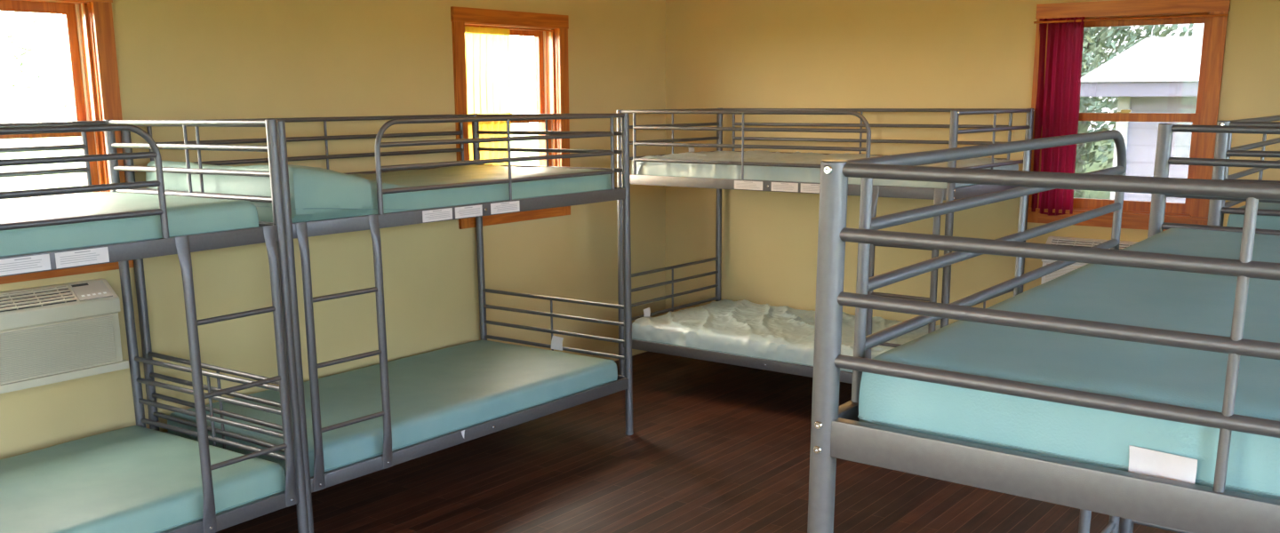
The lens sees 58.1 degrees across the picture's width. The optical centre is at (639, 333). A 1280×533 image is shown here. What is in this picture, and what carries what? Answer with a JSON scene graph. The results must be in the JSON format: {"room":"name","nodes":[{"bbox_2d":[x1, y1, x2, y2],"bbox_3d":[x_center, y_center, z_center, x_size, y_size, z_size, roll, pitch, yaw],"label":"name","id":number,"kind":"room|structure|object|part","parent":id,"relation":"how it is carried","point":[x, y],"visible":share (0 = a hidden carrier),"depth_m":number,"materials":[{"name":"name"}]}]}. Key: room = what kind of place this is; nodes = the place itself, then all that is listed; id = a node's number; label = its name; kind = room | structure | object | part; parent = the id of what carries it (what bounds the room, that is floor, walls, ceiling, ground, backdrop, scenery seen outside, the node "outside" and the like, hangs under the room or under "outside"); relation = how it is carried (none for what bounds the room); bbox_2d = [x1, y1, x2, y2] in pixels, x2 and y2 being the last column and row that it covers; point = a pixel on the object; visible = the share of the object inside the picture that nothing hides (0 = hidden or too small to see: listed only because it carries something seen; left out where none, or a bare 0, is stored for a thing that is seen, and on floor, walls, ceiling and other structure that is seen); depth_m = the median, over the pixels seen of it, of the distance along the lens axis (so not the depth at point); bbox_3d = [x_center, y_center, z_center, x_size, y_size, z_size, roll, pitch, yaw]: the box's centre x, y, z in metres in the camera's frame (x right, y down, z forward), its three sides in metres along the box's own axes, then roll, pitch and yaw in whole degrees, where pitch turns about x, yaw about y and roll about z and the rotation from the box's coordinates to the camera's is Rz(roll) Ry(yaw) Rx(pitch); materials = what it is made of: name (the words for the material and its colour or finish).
{"room":"dormitory","nodes":[
{"label":"dormitory","id":0,"kind":"room"},
{"bbox_2d":[0,0,665,459],"bbox_3d":[-2.547,-0.472,4.189,0.160,2.620,8.860,8,15,36],"label":"wall","id":1,"kind":"structure","parent":0,"point":[177,60],"depth_m":5.58,"materials":[{"name":"paint"}]},
{"bbox_2d":[0,278,128,393],"bbox_3d":[-2.302,0.012,4.380,0.125,0.357,0.656,8,15,36],"label":"air conditioner","id":2,"kind":"object","parent":1,"relation":"attached to","point":[55,333],"visible":1,"depth_m":4.41,"materials":[{"name":"beige plastic"}]},
{"bbox_2d":[0,286,76,311],"bbox_3d":[-2.331,-0.119,4.287,0.070,0.052,0.435,8,15,36],"label":"outlet","id":3,"kind":"object","parent":2,"relation":"attached to","point":[47,299],"depth_m":4.35,"materials":[{"name":"beige plastic"}]},
{"bbox_2d":[0,315,116,383],"bbox_3d":[-2.271,0.068,4.362,0.002,0.186,0.582,8,15,36],"label":"grille","id":4,"kind":"object","parent":2,"relation":"attached to","point":[36,353],"depth_m":4.41,"materials":[{"name":"beige plastic"}]},
{"bbox_3d":[-2.153,-0.169,4.516,0.077,0.060,0.133,8,15,36],"label":"control panel","id":5,"kind":"part","parent":2,"relation":"part of","materials":[{"name":"beige plastic"}]},
{"bbox_2d":[0,0,133,284],"bbox_3d":[-2.417,-0.758,4.308,0.220,1.120,0.919,8,15,36],"label":"window","id":6,"kind":"structure","parent":1,"relation":"in","point":[88,25],"depth_m":4.52,"materials":[{"name":"orange wood"}]},
{"bbox_3d":[-2.448,-0.987,4.284,0.035,0.504,0.745,8,15,36],"label":"sash","id":7,"kind":"part","parent":6,"relation":"part of","materials":[{"name":"orange wood"}]},
{"bbox_3d":[-2.406,-0.528,4.349,0.035,0.492,0.745,8,15,36],"label":"sash","id":8,"kind":"part","parent":6,"relation":"part of","materials":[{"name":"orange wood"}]},
{"bbox_3d":[-2.347,-1.259,4.149,0.021,0.075,0.915,8,15,36],"label":"casing","id":9,"kind":"part","parent":6,"relation":"part of","materials":[{"name":"orange wood"}]},
{"bbox_3d":[-2.097,-0.780,4.590,0.018,1.045,0.075,8,15,36],"label":"casing","id":10,"kind":"part","parent":6,"relation":"part of","materials":[{"name":"orange wood"}]},
{"bbox_2d":[450,6,570,229],"bbox_3d":[-0.766,-1.212,6.470,0.220,1.152,0.920,8,15,36],"label":"window","id":11,"kind":"structure","parent":1,"relation":"in","point":[550,48],"depth_m":6.62,"materials":[{"name":"orange wood"}]},
{"bbox_3d":[-0.944,-1.095,6.099,0.018,1.077,0.075,8,15,36],"label":"casing","id":12,"kind":"part","parent":11,"relation":"part of","materials":[{"name":"orange wood"}]},
{"bbox_2d":[464,24,554,164],"bbox_3d":[-0.721,-1.216,6.435,0.034,0.961,0.748,8,15,36],"label":"curtain","id":13,"kind":"object","parent":11,"relation":"hanging from","point":[487,47],"visible":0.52,"depth_m":6.27,"materials":[{"name":"yellow fabric"}]},
{"bbox_3d":[-0.830,-1.185,6.293,0.034,0.958,0.370,8,15,36],"label":"panel","id":14,"kind":"part","parent":13,"relation":"part of","materials":[{"name":"yellow"}]},
{"bbox_3d":[-0.720,-1.681,6.335,0.010,0.010,0.748,8,15,36],"label":"rod","id":15,"kind":"part","parent":13,"relation":"part of","materials":[{"name":"orange wood"}]},
{"bbox_3d":[-0.696,-1.728,6.307,0.021,0.075,0.916,8,15,36],"label":"casing","id":16,"kind":"part","parent":11,"relation":"part of","materials":[{"name":"orange wood"}]},
{"bbox_3d":[-0.797,-1.448,6.443,0.035,0.520,0.746,8,15,36],"label":"sash","id":17,"kind":"part","parent":11,"relation":"part of","materials":[{"name":"orange wood"}]},
{"bbox_3d":[-0.755,-0.974,6.512,0.035,0.508,0.746,8,15,36],"label":"sash","id":18,"kind":"part","parent":11,"relation":"part of","materials":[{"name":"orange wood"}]},
{"bbox_3d":[-0.445,-1.233,6.752,0.018,1.077,0.075,8,15,36],"label":"casing","id":19,"kind":"part","parent":11,"relation":"part of","materials":[{"name":"orange wood"}]},
{"bbox_2d":[215,351,1176,532],"bbox_3d":[0.025,1.252,2.589,6.570,0.120,9.180,8,15,36],"label":"floor","id":20,"kind":"structure","parent":0,"point":[713,447],"depth_m":5.14,"materials":[{"name":"brown wood"}]},
{"bbox_2d":[0,119,309,532],"bbox_3d":[-2.212,0.181,3.567,1.070,1.614,2.003,7,14,35],"label":"bunk bed","id":21,"kind":"object","parent":20,"relation":"on","point":[274,236],"visible":0.8,"depth_m":3.94,"materials":[{"name":"silver metal"}]},
{"bbox_2d":[0,257,41,271],"bbox_3d":[-1.753,-0.197,3.259,0.002,0.030,0.120,8,14,35],"label":"print","id":22,"kind":"object","parent":21,"relation":"attached to","point":[27,258],"depth_m":3.26},
{"bbox_2d":[59,250,96,264],"bbox_3d":[-1.651,-0.227,3.396,0.002,0.030,0.120,8,14,35],"label":"print","id":23,"kind":"object","parent":21,"relation":"attached to","point":[86,251],"depth_m":3.39},
{"bbox_3d":[-2.055,-0.053,4.637,0.038,1.590,0.038,7,14,35],"label":"post","id":24,"kind":"part","parent":21,"relation":"part of","materials":[{"name":"silver metal"}]},
{"bbox_2d":[0,192,259,256],"bbox_3d":[-2.227,-0.281,3.458,0.973,0.149,1.898,8,15,36],"label":"mattress","id":25,"kind":"object","parent":21,"relation":"on","point":[186,215],"visible":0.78,"depth_m":3.66,"materials":[{"name":"teal fabric"}]},
{"bbox_3d":[-1.816,-0.180,3.194,0.022,0.054,1.932,7,14,35],"label":"rail","id":26,"kind":"part","parent":21,"relation":"part of","materials":[{"name":"silver metal"}]},
{"bbox_2d":[0,425,285,532],"bbox_3d":[-2.204,0.639,3.669,0.990,0.157,1.904,8,15,36],"label":"mattress","id":27,"kind":"object","parent":21,"relation":"on","point":[134,479],"visible":0.9,"depth_m":3.94,"materials":[{"name":"teal fabric"}]},
{"bbox_3d":[-1.800,0.749,3.385,0.022,0.054,1.932,7,14,35],"label":"rail","id":28,"kind":"part","parent":21,"relation":"part of","materials":[{"name":"silver metal"}]},
{"bbox_3d":[-1.652,-0.402,4.262,0.985,0.054,0.022,7,14,35],"label":"rail","id":29,"kind":"part","parent":21,"relation":"part of","materials":[{"name":"silver metal"}]},
{"bbox_3d":[-1.235,0.059,4.054,0.038,1.602,0.038,7,14,35],"label":"post","id":30,"kind":"part","parent":21,"relation":"part of","materials":[{"name":"silver metal"}]},
{"bbox_2d":[120,112,633,532],"bbox_3d":[-1.051,-0.168,5.221,1.070,1.605,2.003,8,14,36],"label":"bunk bed","id":31,"kind":"object","parent":20,"relation":"on","point":[321,480],"visible":0.61,"depth_m":4.76,"materials":[{"name":"silver metal"}]},
{"bbox_3d":[-2.053,-0.075,4.759,0.038,1.582,0.038,8,14,36],"label":"post","id":32,"kind":"part","parent":31,"relation":"part of","materials":[{"name":"silver metal"}]},
{"bbox_3d":[-1.654,-0.418,4.379,0.985,0.054,0.022,8,14,36],"label":"rail","id":33,"kind":"part","parent":31,"relation":"part of","materials":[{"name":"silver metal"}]},
{"bbox_3d":[-1.245,0.042,4.160,0.038,1.593,0.038,8,14,36],"label":"post","id":34,"kind":"part","parent":31,"relation":"part of","materials":[{"name":"silver metal"}]},
{"bbox_2d":[145,160,611,223],"bbox_3d":[-1.054,-0.682,5.111,0.996,0.251,1.888,8,15,36],"label":"mattress","id":35,"kind":"object","parent":31,"relation":"on","point":[316,193],"visible":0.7,"depth_m":4.51,"materials":[{"name":"teal fabric"}]},
{"bbox_2d":[167,336,617,477],"bbox_3d":[-1.047,0.266,5.313,0.970,0.207,1.915,8,15,36],"label":"mattress","id":36,"kind":"object","parent":31,"relation":"on","point":[444,391],"visible":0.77,"depth_m":5.14,"materials":[{"name":"teal fabric"}]},
{"bbox_2d":[424,210,449,219],"bbox_3d":[-0.813,-0.479,4.623,0.001,0.030,0.136,7,14,36],"label":"print","id":37,"kind":"object","parent":31,"relation":"attached to","point":[434,211],"depth_m":4.62},
{"bbox_3d":[-0.658,-0.522,4.843,0.022,0.054,1.932,8,14,36],"label":"rail","id":38,"kind":"part","parent":31,"relation":"part of","materials":[{"name":"silver metal"}]},
{"bbox_3d":[-0.648,0.406,5.030,0.022,0.054,1.932,8,14,36],"label":"rail","id":39,"kind":"part","parent":31,"relation":"part of","materials":[{"name":"silver metal"}]},
{"bbox_2d":[459,207,479,215],"bbox_3d":[-0.707,-0.508,4.760,0.001,0.030,0.131,8,14,36],"label":"print","id":40,"kind":"object","parent":31,"relation":"attached to","point":[467,207],"depth_m":4.76},
{"bbox_3d":[-0.870,-0.398,6.289,0.038,1.580,0.038,8,14,36],"label":"post","id":41,"kind":"part","parent":31,"relation":"part of","materials":[{"name":"silver metal"}]},
{"bbox_2d":[494,202,517,211],"bbox_3d":[-0.575,-0.544,4.930,0.001,0.030,0.144,8,14,36],"label":"print","id":42,"kind":"object","parent":31,"relation":"attached to","point":[508,203],"depth_m":4.93},
{"bbox_3d":[-0.460,0.190,6.095,0.985,0.054,0.022,8,14,36],"label":"rail","id":43,"kind":"part","parent":31,"relation":"part of","materials":[{"name":"silver metal"}]},
{"bbox_3d":[-0.062,-0.281,5.689,0.038,1.591,0.038,8,14,36],"label":"post","id":44,"kind":"part","parent":31,"relation":"part of","materials":[{"name":"silver metal"}]},
{"bbox_2d":[616,107,1034,383],"bbox_3d":[0.972,-0.431,6.415,2.003,1.612,1.070,8,14,37],"label":"bunk bed","id":45,"kind":"object","parent":20,"relation":"on","point":[951,193],"visible":0.53,"depth_m":6.11,"materials":[{"name":"silver metal"}]},
{"bbox_3d":[-0.109,-0.474,6.609,0.038,1.593,0.038,8,14,37],"label":"post","id":46,"kind":"part","parent":45,"relation":"part of","materials":[{"name":"silver metal"}]},
{"bbox_3d":[0.506,-0.640,7.397,0.038,1.591,0.038,8,14,37],"label":"post","id":47,"kind":"part","parent":45,"relation":"part of","materials":[{"name":"silver metal"}]},
{"bbox_3d":[0.673,0.166,6.133,1.932,0.054,0.022,8,14,37],"label":"rail","id":48,"kind":"part","parent":45,"relation":"part of","materials":[{"name":"silver metal"}]},
{"bbox_2d":[736,181,759,188],"bbox_3d":[0.563,-0.777,6.006,0.144,0.030,0.001,8,14,36],"label":"print","id":49,"kind":"object","parent":45,"relation":"attached to","point":[744,181],"depth_m":6.01},
{"bbox_2d":[773,183,793,190],"bbox_3d":[0.734,-0.752,5.878,0.122,0.030,0.002,9,15,37],"label":"print","id":50,"kind":"object","parent":45,"relation":"attached to","point":[780,183],"depth_m":5.88},
{"bbox_3d":[0.668,-0.762,5.943,1.932,0.054,0.022,8,14,37],"label":"rail","id":51,"kind":"part","parent":45,"relation":"part of","materials":[{"name":"silver metal"}]},
{"bbox_2d":[632,299,940,372],"bbox_3d":[0.983,0.006,6.503,1.908,0.194,1.002,8,15,36],"label":"mattress","id":52,"kind":"object","parent":45,"relation":"on","point":[744,328],"visible":0.48,"depth_m":6.47,"materials":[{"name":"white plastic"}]},
{"bbox_2d":[802,184,819,191],"bbox_3d":[0.871,-0.732,5.774,0.124,0.030,0.001,8,14,36],"label":"print","id":53,"kind":"object","parent":45,"relation":"attached to","point":[811,185],"depth_m":5.78},
{"bbox_2d":[630,146,1018,188],"bbox_3d":[0.978,-0.915,6.315,1.912,0.179,1.003,8,15,36],"label":"mattress","id":54,"kind":"object","parent":45,"relation":"on","point":[795,174],"visible":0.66,"depth_m":6.12,"materials":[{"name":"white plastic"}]},
{"bbox_3d":[1.448,-0.240,5.442,0.038,1.600,0.038,8,14,37],"label":"post","id":55,"kind":"part","parent":45,"relation":"part of","materials":[{"name":"silver metal"}]},
{"bbox_3d":[1.754,-0.729,5.753,0.022,0.054,0.985,8,14,37],"label":"rail","id":56,"kind":"part","parent":45,"relation":"part of","materials":[{"name":"silver metal"}]},
{"bbox_3d":[2.063,-0.406,6.230,0.038,1.598,0.038,8,14,37],"label":"post","id":57,"kind":"part","parent":45,"relation":"part of","materials":[{"name":"silver metal"}]},
{"bbox_2d":[807,123,1279,532],"bbox_3d":[1.239,0.451,2.207,1.070,1.610,2.003,9,15,35],"label":"bunk bed","id":58,"kind":"object","parent":20,"relation":"on","point":[1128,499],"visible":0.73,"depth_m":1.49,"materials":[{"name":"silver metal"}]},
{"bbox_3d":[0.259,0.546,1.717,0.038,1.593,0.038,9,15,35],"label":"post","id":59,"kind":"part","parent":58,"relation":"part of","materials":[{"name":"silver metal"}]},
{"bbox_3d":[0.837,-0.023,2.404,0.022,0.054,1.932,9,15,35],"label":"rail","id":60,"kind":"part","parent":58,"relation":"part of","materials":[{"name":"silver metal"}]},
{"bbox_3d":[0.670,0.208,1.339,0.985,0.054,0.022,9,15,35],"label":"rail","id":61,"kind":"part","parent":58,"relation":"part of","materials":[{"name":"silver metal"}]},
{"bbox_2d":[857,227,1279,500],"bbox_3d":[1.238,-0.008,2.092,0.978,0.144,1.923,8,15,36],"label":"mattress","id":62,"kind":"object","parent":58,"relation":"on","point":[1164,300],"visible":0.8,"depth_m":1.56,"materials":[{"name":"teal fabric"}]},
{"bbox_3d":[1.413,0.215,3.267,0.038,1.598,0.038,9,15,35],"label":"post","id":63,"kind":"part","parent":58,"relation":"part of","materials":[{"name":"silver metal"}]},
{"bbox_2d":[1207,115,1279,226],"bbox_3d":[2.786,0.025,4.192,1.070,1.605,2.003,8,15,36],"label":"bunk bed","id":64,"kind":"object","parent":20,"relation":"on","point":[1223,149],"visible":0.12,"depth_m":3.57,"materials":[{"name":"silver metal"}]},
{"bbox_3d":[1.802,0.124,3.710,0.038,1.593,0.038,8,15,36],"label":"post","id":65,"kind":"part","parent":64,"relation":"part of","materials":[{"name":"silver metal"}]},
{"bbox_2d":[1226,201,1279,230],"bbox_3d":[2.792,-0.437,4.098,0.967,0.132,1.893,8,15,36],"label":"mattress","id":66,"kind":"object","parent":64,"relation":"on","point":[1235,220],"visible":0.23,"depth_m":3.59,"materials":[{"name":"teal fabric"}]},
{"bbox_2d":[665,0,1279,325],"bbox_3d":[2.720,-0.838,5.843,6.570,2.620,0.160,8,15,36],"label":"wall","id":67,"kind":"structure","parent":0,"point":[720,53],"depth_m":6.74,"materials":[{"name":"paint"}]},
{"bbox_2d":[1040,236,1138,284],"bbox_3d":[2.426,-0.304,5.999,0.656,0.357,0.125,8,15,36],"label":"air conditioner","id":68,"kind":"object","parent":67,"relation":"attached to","point":[1052,240],"visible":0.17,"depth_m":6.07,"materials":[{"name":"white plastic"}]},
{"bbox_2d":[1044,264,1080,282],"bbox_3d":[2.396,-0.247,5.979,0.582,0.186,0.002,8,15,36],"label":"grille","id":69,"kind":"object","parent":68,"relation":"attached to","point":[1052,276],"depth_m":6.09,"materials":[{"name":"white plastic"}]},
{"bbox_2d":[1050,238,1135,249],"bbox_3d":[2.360,-0.455,5.995,0.435,0.056,0.073,8,15,36],"label":"outlet","id":70,"kind":"object","parent":68,"relation":"attached to","point":[1070,242],"depth_m":6.04,"materials":[{"name":"white plastic"}]},
{"bbox_2d":[1027,0,1230,231],"bbox_3d":[2.505,-1.127,5.946,0.922,1.141,0.220,8,15,36],"label":"window","id":71,"kind":"structure","parent":67,"relation":"in","point":[1138,76],"depth_m":5.88,"materials":[{"name":"orange wood"}]},
{"bbox_3d":[2.117,-1.125,6.129,0.075,1.066,0.018,8,15,36],"label":"casing","id":72,"kind":"part","parent":71,"relation":"part of","materials":[{"name":"orange wood"}]},
{"bbox_3d":[2.459,-0.623,5.986,0.922,0.018,0.060,8,15,36],"label":"sill","id":73,"kind":"part","parent":71,"relation":"part of","materials":[{"name":"orange wood"}]},
{"bbox_2d":[1031,13,1228,215],"bbox_3d":[2.438,-1.094,5.863,0.923,1.021,0.039,8,15,36],"label":"curtain","id":74,"kind":"object","parent":71,"relation":"hanging from","point":[1058,96],"visible":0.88,"depth_m":6.02,"materials":[{"name":"red fabric"}]},
{"bbox_3d":[2.185,-1.131,6.049,0.244,1.021,0.039,8,15,36],"label":"panel","id":75,"kind":"part","parent":74,"relation":"part of","materials":[{"name":"red fabric"}]},
{"bbox_3d":[2.435,-1.575,5.761,0.923,0.012,0.011,8,15,36],"label":"rod","id":76,"kind":"part","parent":74,"relation":"part of","materials":[{"name":"orange wood"}]},
{"bbox_3d":[2.448,-1.633,5.766,0.918,0.075,0.021,8,15,36],"label":"casing","id":77,"kind":"part","parent":71,"relation":"part of","materials":[{"name":"orange wood"}]},
{"bbox_3d":[2.498,-0.898,5.984,0.664,0.405,0.004,8,15,36],"label":"pane","id":78,"kind":"part","parent":71,"relation":"part of","materials":[{"name":"clear glass"}]},
{"bbox_3d":[2.498,-0.891,5.985,0.748,0.502,0.035,8,15,36],"label":"sash","id":79,"kind":"part","parent":71,"relation":"part of","materials":[{"name":"orange wood"}]},
{"bbox_3d":[2.526,-1.359,5.928,0.664,0.441,0.004,8,15,36],"label":"pane","id":80,"kind":"part","parent":71,"relation":"part of","materials":[{"name":"clear glass"}]},
{"bbox_3d":[2.526,-1.362,5.928,0.748,0.515,0.035,8,15,36],"label":"sash","id":81,"kind":"part","parent":71,"relation":"part of","materials":[{"name":"orange wood"}]},
{"bbox_3d":[2.786,-1.025,5.639,0.075,1.066,0.018,8,15,36],"label":"casing","id":82,"kind":"part","parent":71,"relation":"part of","materials":[{"name":"orange wood"}]},
{"label":"outside","id":83,"kind":"structure","parent":0,"visible":0},
{"bbox_2d":[0,122,538,191],"bbox_3d":[-0.178,0.788,7.457,120.000,0.300,120.000,8,15,36],"label":"ground","id":84,"kind":"structure","parent":83,"point":[66,180],"depth_m":40.11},
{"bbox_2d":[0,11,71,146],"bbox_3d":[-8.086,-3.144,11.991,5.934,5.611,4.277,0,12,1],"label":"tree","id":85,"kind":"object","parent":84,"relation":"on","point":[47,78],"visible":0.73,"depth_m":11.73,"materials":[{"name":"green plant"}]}
]}

